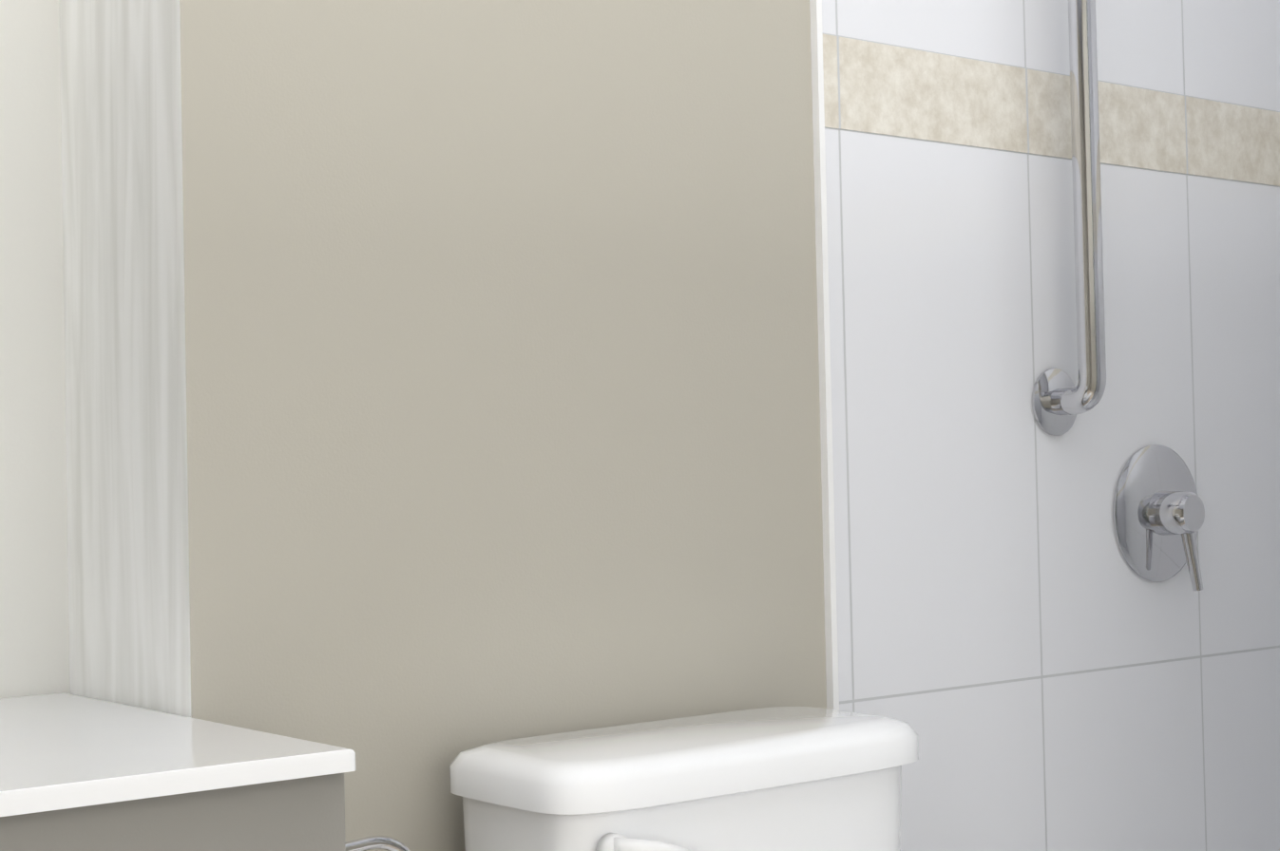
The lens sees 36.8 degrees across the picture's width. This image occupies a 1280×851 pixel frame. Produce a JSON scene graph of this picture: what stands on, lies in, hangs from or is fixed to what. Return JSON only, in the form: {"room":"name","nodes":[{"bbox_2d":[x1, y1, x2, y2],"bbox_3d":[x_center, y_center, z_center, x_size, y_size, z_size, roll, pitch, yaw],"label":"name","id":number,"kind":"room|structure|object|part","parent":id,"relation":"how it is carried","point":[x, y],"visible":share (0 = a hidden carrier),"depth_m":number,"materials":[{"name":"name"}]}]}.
{"room":"bathroom","nodes":[
{"label":"bathroom","id":0,"kind":"room"},
{"bbox_2d":[0,0,70,698],"bbox_3d":[-1.255,-0.004,1.296,1.750,2.215,0.100,0,-2,-38],"label":"wall","id":1,"kind":"structure","parent":0,"point":[34,642],"depth_m":1.78,"materials":[{"name":"white paint"}]},
{"bbox_2d":[59,0,826,850],"bbox_3d":[0.210,-0.012,2.292,1.783,2.215,0.359,0,-2,-38],"label":"wall","id":2,"kind":"structure","parent":0,"point":[442,384],"depth_m":1.76,"materials":[{"name":"beige paint"}]},
{"bbox_2d":[809,0,839,710],"bbox_3d":[0.199,0.025,2.046,0.008,2.130,0.010,0,-2,-38],"label":"trim","id":3,"kind":"structure","parent":2,"relation":"attached to","point":[824,364],"depth_m":2.04,"materials":[{"name":"white"}]},
{"bbox_2d":[821,0,1279,850],"bbox_3d":[0.573,0.024,2.344,0.949,2.130,0.008,0,-2,-38],"label":"wall tile","id":4,"kind":"structure","parent":2,"relation":"attached to","point":[1029,656],"depth_m":2.27,"materials":[{"name":"white tile"}]},
{"bbox_2d":[822,34,1279,186],"bbox_3d":[0.565,-0.371,2.353,0.949,0.100,0.009,0,-2,-38],"label":"tile band","id":5,"kind":"object","parent":4,"relation":"attached to","point":[882,88],"visible":0.89,"depth_m":2.26,"materials":[{"name":"beige tile"}]},
{"bbox_2d":[1031,0,1106,436],"bbox_3d":[0.506,-0.349,2.254,0.080,0.721,0.073,0,-2,-38],"label":"grab bar","id":6,"kind":"object","parent":4,"relation":"attached to","point":[1060,401],"visible":1,"depth_m":2.22,"materials":[{"name":"silver metal"}]},
{"bbox_2d":[1112,444,1204,591],"bbox_3d":[0.659,0.113,2.367,0.170,0.181,0.056,0,-2,-38],"label":"shower valve","id":7,"kind":"object","parent":4,"relation":"attached to","point":[1158,513],"visible":1,"depth_m":2.36,"materials":[{"name":"silver metal"}]},
{"bbox_3d":[0.023,1.120,1.043,3.633,0.100,2.009,0,-2,-38],"label":"floor","id":8,"kind":"structure","parent":0,"visible":0},
{"bbox_2d":[0,692,410,850],"bbox_3d":[-0.700,0.584,1.290,1.108,1.016,0.555,0,-2,-38],"label":"bathroom vanity","id":9,"kind":"object","parent":8,"relation":"on","point":[80,773],"visible":1,"depth_m":1.34,"materials":[{"name":"grey stone"}]},
{"bbox_2d":[449,706,918,850],"bbox_3d":[0.214,0.675,1.556,0.440,0.806,0.750,0,-2,-38],"label":"toilet","id":10,"kind":"object","parent":8,"relation":"on","point":[792,779],"visible":1,"depth_m":1.67,"materials":[{"name":"white ceramic"}]},
{"bbox_3d":[0.012,0.355,1.598,0.096,0.037,0.033,0,-2,-38],"label":"lever","id":11,"kind":"part","parent":10,"relation":"part of","materials":[{"name":"white plastic"}]},
{"bbox_3d":[0.049,0.465,1.764,0.416,0.287,0.196,0,-2,-38],"label":"tank","id":12,"kind":"part","parent":10,"relation":"part of","materials":[{"name":"white ceramic"}]}
]}

